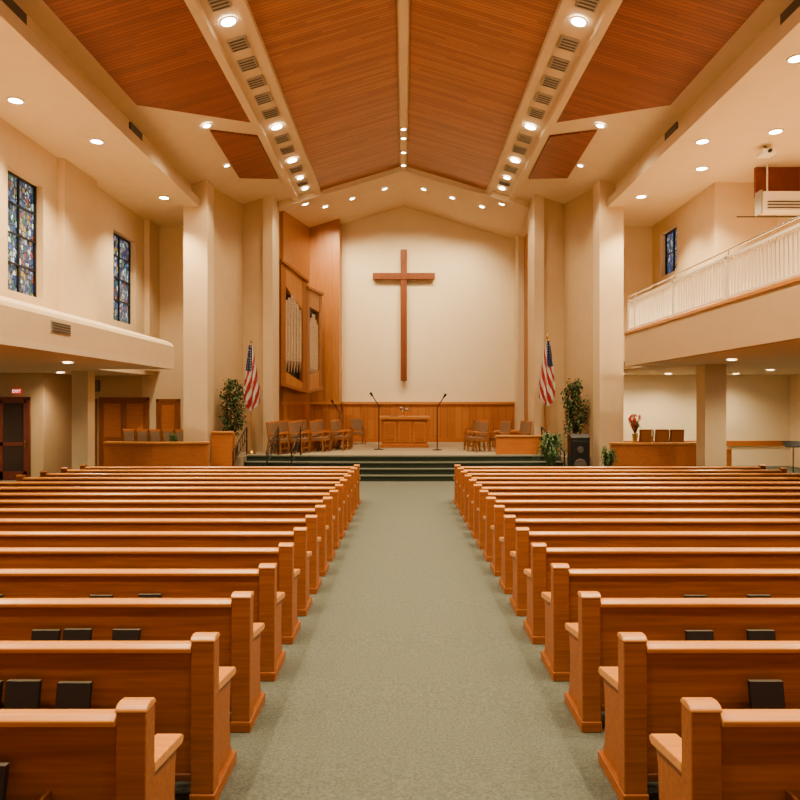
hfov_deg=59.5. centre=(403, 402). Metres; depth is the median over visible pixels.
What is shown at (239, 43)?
vent grilles
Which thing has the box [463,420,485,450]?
chair
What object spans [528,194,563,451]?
pilaster
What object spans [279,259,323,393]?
pipe organ
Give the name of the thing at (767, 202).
air conditioning unit
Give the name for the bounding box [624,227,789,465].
wall
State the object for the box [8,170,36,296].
window
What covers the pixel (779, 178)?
board
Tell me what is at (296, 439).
handrail
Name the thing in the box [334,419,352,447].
chair
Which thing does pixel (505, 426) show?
chair
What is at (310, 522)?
pew
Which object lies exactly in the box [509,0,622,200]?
trim
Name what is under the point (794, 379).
wall
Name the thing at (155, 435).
chair
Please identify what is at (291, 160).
recessed light
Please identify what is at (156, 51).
ceiling panels
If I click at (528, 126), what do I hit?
recessed light
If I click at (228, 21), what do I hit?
recessed light
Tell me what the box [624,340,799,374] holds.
ceiling
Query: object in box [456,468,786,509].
pew
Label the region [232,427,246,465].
handrail
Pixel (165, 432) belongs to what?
chair
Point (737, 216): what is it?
microphone boom
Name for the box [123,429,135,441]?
chair
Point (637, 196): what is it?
recessed light
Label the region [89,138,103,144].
recessed light
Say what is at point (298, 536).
pew
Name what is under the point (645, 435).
chair
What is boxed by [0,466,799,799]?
floor
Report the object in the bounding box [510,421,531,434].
chair
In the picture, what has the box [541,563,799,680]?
pew
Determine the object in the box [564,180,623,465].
pillar
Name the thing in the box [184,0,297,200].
ceiling beam
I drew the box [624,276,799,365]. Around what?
parapet
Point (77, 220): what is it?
wall
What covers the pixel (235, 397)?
fig tree
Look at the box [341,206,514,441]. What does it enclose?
wall
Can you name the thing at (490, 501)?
pew
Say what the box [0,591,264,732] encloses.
pew
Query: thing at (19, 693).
books
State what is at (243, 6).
ceiling beam
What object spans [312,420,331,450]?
chair
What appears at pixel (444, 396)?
microphone stand
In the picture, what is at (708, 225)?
wall
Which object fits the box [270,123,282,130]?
recessed light
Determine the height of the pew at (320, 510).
0.896 m
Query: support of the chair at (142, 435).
on the choir riser
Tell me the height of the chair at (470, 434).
1.010 m
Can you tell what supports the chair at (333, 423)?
on the stage platform
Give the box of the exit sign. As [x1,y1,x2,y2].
[12,389,20,393]
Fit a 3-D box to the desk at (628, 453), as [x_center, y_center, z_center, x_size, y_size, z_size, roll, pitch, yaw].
[7.100,1.680,19.698,2.500,1.140,0.576,0,0,0]
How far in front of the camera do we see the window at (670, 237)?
21.42 m
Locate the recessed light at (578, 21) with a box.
[569,15,587,27]
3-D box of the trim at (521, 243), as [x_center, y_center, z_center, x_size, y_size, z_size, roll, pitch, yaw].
[4.795,-2.590,26.645,0.390,8.400,4.690,0,0,0]
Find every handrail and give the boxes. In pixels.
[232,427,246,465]
[266,427,278,465]
[291,426,300,465]
[541,427,564,465]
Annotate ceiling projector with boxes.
[756,147,775,157]
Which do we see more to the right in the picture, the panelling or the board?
the board
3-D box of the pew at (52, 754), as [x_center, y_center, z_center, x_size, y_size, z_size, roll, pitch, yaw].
[-4.120,1.641,2.960,6.212,0.896,0.596,0,-1,0]
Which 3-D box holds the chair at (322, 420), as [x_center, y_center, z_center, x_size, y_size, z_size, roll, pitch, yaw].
[-2.778,1.105,25.070,0.560,1.010,0.560,0,0,20]
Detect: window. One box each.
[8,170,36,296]
[113,232,130,324]
[665,227,676,274]
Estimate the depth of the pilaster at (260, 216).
23.08 m
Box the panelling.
[342,402,514,441]
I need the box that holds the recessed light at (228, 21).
[219,15,237,27]
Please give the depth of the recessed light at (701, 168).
16.88 m
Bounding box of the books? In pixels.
[0,594,785,799]
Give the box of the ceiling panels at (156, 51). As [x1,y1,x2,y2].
[43,0,763,178]
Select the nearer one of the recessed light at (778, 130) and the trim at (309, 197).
the recessed light at (778, 130)
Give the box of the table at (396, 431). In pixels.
[379,416,429,447]
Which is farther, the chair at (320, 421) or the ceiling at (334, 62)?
the chair at (320, 421)
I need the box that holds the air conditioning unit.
[755,163,799,215]
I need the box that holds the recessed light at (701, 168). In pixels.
[695,166,708,170]
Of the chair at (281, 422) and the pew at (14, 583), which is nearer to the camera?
the pew at (14, 583)
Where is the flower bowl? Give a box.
[400,407,407,415]
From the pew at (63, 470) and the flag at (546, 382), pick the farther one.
the flag at (546, 382)
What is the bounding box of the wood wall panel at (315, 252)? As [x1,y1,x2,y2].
[279,211,341,447]
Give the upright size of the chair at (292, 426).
1.010 m
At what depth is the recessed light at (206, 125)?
16.89 m
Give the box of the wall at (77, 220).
[0,117,158,371]
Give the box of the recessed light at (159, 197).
[158,196,169,199]
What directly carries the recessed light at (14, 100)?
attached to the ceiling soffit
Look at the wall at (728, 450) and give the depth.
19.30 m
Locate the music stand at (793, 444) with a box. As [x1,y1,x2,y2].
[782,441,799,472]
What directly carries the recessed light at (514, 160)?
in the ceiling at (192, 149)
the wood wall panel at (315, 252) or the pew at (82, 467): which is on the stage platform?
the wood wall panel at (315, 252)
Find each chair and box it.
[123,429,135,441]
[136,429,148,441]
[149,429,161,441]
[162,429,174,441]
[175,429,182,441]
[266,422,289,454]
[270,421,292,452]
[279,421,295,450]
[281,420,299,449]
[287,421,309,453]
[290,421,311,451]
[293,420,314,450]
[296,420,316,448]
[309,421,330,451]
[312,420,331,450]
[314,420,333,449]
[319,420,335,448]
[329,420,350,450]
[332,420,351,448]
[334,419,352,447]
[350,418,365,443]
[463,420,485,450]
[465,419,484,444]
[466,421,489,451]
[468,419,489,444]
[489,421,511,450]
[492,419,512,445]
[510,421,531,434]
[637,429,653,441]
[654,429,669,441]
[669,429,683,441]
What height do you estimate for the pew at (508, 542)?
0.896 m
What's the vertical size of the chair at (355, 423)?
1.010 m
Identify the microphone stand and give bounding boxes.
[369,392,383,449]
[432,394,446,449]
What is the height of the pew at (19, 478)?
0.896 m
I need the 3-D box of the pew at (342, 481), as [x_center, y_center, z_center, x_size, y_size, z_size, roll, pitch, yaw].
[-4.080,1.767,12.310,6.212,0.896,0.596,0,-1,0]
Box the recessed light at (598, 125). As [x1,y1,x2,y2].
[595,123,604,128]
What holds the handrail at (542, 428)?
on the floor
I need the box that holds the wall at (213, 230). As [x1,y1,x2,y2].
[183,180,242,465]
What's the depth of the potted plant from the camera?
19.99 m
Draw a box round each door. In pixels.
[0,397,30,479]
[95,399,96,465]
[98,397,148,465]
[156,399,179,430]
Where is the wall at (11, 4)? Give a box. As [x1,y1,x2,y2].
[2,0,190,189]
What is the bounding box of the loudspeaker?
[567,434,589,465]
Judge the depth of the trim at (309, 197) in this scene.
23.90 m
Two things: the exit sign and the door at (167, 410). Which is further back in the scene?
the door at (167, 410)
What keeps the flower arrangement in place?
on the desk at (628, 453)
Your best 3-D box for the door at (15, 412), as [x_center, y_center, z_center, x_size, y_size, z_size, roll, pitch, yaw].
[-11.800,1.035,20.466,1.760,2.430,0.065,0,0,0]
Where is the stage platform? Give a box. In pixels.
[235,442,590,465]
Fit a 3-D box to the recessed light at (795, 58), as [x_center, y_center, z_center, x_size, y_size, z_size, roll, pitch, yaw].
[6.460,-5.658,11.500,0.310,0.020,0.310,0,0,0]
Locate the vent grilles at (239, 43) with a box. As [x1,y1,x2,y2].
[207,0,599,186]
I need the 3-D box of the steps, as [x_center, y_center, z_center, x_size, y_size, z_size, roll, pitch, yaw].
[0.000,1.930,20.885,9.600,0.640,1.630,0,0,0]
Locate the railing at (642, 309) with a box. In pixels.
[628,215,799,330]
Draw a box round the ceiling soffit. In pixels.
[0,30,190,226]
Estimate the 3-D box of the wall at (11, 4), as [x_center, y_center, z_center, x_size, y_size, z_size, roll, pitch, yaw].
[-6.165,-6.117,8.950,0.170,0.594,23.900,0,0,0]
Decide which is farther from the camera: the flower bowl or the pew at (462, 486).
the flower bowl
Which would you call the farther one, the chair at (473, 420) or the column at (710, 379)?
the chair at (473, 420)
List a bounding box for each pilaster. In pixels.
[243,194,278,451]
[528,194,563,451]
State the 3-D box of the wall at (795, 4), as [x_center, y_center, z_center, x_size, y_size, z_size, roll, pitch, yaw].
[6.165,-6.117,8.950,0.170,0.594,23.900,0,0,0]
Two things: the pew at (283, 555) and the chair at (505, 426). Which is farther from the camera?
the chair at (505, 426)
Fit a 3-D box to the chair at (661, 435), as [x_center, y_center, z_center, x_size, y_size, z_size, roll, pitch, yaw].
[7.660,1.285,20.970,0.440,1.010,0.560,0,0,0]
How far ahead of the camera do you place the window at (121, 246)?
20.36 m
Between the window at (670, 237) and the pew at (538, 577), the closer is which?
the pew at (538, 577)
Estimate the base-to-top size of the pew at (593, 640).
0.896 m
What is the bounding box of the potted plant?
[169,433,177,441]
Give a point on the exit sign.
(14, 391)
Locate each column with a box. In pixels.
[72,371,94,469]
[696,365,725,465]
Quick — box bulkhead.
[0,296,173,364]
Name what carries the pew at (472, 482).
on the floor
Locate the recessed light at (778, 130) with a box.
[767,128,783,134]
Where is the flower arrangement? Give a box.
[628,414,640,442]
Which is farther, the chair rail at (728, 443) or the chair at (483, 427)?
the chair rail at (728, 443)
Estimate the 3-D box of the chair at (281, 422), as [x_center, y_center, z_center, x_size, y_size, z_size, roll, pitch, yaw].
[-3.938,1.105,23.350,0.560,1.010,0.560,0,0,20]
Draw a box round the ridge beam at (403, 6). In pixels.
[397,0,409,168]
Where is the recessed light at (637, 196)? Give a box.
[635,195,646,198]
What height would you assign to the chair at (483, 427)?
1.010 m
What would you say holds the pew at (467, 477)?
on the floor
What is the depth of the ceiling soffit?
14.89 m
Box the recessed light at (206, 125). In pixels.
[202,123,211,128]
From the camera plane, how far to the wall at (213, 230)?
20.42 m
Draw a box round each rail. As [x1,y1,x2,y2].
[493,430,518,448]
[495,435,559,453]
[624,441,783,445]
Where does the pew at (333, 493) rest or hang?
on the floor
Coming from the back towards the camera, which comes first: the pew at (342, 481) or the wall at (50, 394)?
the wall at (50, 394)
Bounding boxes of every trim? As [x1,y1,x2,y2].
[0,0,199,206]
[278,165,528,210]
[486,0,572,194]
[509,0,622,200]
[515,233,527,429]
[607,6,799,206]
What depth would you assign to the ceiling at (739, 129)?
15.60 m
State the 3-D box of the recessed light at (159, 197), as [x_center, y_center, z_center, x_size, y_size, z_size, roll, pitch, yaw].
[-6.600,-5.658,19.300,0.310,0.020,0.310,0,0,0]
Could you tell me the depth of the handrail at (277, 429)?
21.16 m
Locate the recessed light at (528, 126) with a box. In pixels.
[524,123,536,130]
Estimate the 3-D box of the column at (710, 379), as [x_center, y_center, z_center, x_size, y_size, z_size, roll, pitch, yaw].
[8.075,0.627,18.375,0.610,3.245,0.610,0,0,0]
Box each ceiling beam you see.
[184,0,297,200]
[234,0,320,194]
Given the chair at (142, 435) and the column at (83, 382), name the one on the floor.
the column at (83, 382)
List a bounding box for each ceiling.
[0,336,173,375]
[13,0,793,239]
[247,0,559,189]
[616,36,799,226]
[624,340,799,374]
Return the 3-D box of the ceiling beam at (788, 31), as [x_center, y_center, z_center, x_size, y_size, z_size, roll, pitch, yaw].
[5.990,-5.770,8.595,0.220,0.240,23.190,0,0,0]
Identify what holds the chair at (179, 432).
on the choir riser
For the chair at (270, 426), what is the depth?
22.06 m
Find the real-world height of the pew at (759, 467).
0.895 m
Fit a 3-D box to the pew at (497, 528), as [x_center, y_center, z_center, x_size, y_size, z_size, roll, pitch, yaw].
[4.590,1.721,8.910,6.912,0.896,0.596,0,-1,0]
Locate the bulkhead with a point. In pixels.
(18, 319)
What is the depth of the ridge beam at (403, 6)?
16.87 m
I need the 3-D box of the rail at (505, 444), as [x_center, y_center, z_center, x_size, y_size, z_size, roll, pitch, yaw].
[3.890,1.305,22.360,2.020,0.610,0.880,0,0,0]
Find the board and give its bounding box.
[754,167,799,197]
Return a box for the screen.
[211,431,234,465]
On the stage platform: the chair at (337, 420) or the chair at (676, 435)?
the chair at (337, 420)
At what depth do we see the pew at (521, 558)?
7.04 m
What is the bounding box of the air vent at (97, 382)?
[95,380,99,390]
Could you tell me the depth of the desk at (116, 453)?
19.54 m
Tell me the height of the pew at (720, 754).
0.896 m
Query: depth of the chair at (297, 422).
23.26 m
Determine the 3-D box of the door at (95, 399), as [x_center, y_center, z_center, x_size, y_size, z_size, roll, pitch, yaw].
[-10.185,1.060,22.466,0.690,2.380,0.065,0,0,0]
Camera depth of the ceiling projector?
15.35 m
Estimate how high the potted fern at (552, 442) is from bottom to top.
1.442 m
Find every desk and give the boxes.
[104,441,210,465]
[608,442,695,465]
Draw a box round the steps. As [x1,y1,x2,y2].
[244,455,562,480]
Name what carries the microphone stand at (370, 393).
on the stage platform
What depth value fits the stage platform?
23.27 m
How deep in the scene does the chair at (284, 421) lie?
24.14 m
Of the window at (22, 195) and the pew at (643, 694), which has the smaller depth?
the pew at (643, 694)
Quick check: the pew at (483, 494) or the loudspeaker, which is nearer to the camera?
the pew at (483, 494)
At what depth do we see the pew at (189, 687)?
3.64 m
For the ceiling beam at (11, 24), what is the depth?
12.98 m
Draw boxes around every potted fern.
[533,432,566,465]
[598,446,618,465]
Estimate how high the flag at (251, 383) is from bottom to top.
3.700 m
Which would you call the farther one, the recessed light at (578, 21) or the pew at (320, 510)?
the recessed light at (578, 21)
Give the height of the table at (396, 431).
1.130 m
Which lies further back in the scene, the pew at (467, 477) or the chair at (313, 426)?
the chair at (313, 426)
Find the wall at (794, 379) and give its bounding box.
[790,374,799,467]
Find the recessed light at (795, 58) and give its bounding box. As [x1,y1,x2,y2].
[786,53,799,63]
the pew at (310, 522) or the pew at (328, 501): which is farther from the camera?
the pew at (328, 501)
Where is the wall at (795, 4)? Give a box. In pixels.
[616,0,799,189]
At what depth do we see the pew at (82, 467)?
15.52 m
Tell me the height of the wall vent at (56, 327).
0.200 m
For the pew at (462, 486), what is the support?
on the floor
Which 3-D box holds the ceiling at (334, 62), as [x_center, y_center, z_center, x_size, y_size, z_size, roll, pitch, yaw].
[0.000,-7.688,10.450,5.640,0.849,26.900,0,0,0]
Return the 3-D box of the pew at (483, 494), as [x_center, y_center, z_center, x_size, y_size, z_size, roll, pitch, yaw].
[4.590,1.744,10.610,6.912,0.896,0.596,0,-1,0]
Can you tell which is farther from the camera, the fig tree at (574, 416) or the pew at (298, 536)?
the fig tree at (574, 416)
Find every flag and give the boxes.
[244,337,259,453]
[539,333,554,431]
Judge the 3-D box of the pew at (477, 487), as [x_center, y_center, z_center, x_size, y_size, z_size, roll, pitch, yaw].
[4.590,1.755,11.460,6.912,0.896,0.596,0,-1,0]
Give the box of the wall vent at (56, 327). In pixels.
[51,320,70,335]
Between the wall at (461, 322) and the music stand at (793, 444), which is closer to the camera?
the music stand at (793, 444)
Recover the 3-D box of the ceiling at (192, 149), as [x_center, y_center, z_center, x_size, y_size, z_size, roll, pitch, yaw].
[0.000,-7.260,13.150,13.200,2.180,32.300,0,0,0]
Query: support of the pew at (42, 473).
on the floor
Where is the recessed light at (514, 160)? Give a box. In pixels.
[509,157,520,162]
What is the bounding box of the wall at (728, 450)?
[726,448,731,465]
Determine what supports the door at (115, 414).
in the wall at (50, 394)
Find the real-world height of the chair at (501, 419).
1.010 m
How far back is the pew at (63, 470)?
14.67 m
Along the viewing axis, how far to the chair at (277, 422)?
22.85 m
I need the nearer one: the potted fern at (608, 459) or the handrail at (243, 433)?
the potted fern at (608, 459)
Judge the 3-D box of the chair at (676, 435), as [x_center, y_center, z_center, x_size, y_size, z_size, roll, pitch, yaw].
[8.100,1.285,20.970,0.440,1.010,0.560,0,0,0]
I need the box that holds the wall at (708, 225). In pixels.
[652,183,799,322]
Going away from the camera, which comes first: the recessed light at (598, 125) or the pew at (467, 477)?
the pew at (467, 477)
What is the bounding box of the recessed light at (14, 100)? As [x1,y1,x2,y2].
[6,97,24,104]
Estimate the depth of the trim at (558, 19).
15.55 m
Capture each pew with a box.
[0,479,348,529]
[0,484,344,538]
[0,490,340,549]
[0,497,335,561]
[0,505,328,575]
[0,515,321,593]
[0,527,311,615]
[0,543,300,643]
[0,563,285,680]
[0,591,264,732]
[0,632,236,799]
[0,697,183,799]
[16,475,352,522]
[40,471,355,515]
[61,468,357,509]
[80,465,360,504]
[453,465,765,504]
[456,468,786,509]
[459,471,799,515]
[463,475,799,522]
[467,479,799,529]
[471,484,799,538]
[476,490,799,549]
[483,497,799,561]
[490,505,799,575]
[499,515,799,593]
[510,527,799,615]
[523,543,799,643]
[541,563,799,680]
[564,591,799,732]
[598,632,799,799]
[649,697,799,799]
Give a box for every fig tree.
[217,378,247,455]
[560,378,588,438]
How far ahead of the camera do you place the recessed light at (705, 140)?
15.14 m
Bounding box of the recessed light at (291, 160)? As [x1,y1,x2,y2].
[286,157,297,162]
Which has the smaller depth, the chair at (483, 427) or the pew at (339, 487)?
the pew at (339, 487)
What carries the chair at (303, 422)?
on the stage platform
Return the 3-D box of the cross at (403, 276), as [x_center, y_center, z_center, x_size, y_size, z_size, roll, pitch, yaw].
[0.010,-3.615,28.855,2.560,5.410,0.270,0,0,0]
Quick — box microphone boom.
[737,216,796,216]
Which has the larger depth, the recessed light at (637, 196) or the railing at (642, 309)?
the recessed light at (637, 196)
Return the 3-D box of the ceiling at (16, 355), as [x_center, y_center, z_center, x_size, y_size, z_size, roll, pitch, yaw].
[-9.900,-0.940,9.745,7.800,0.119,25.490,0,0,0]
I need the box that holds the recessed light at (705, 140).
[695,138,709,144]
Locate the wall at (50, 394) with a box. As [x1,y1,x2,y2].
[0,227,182,476]

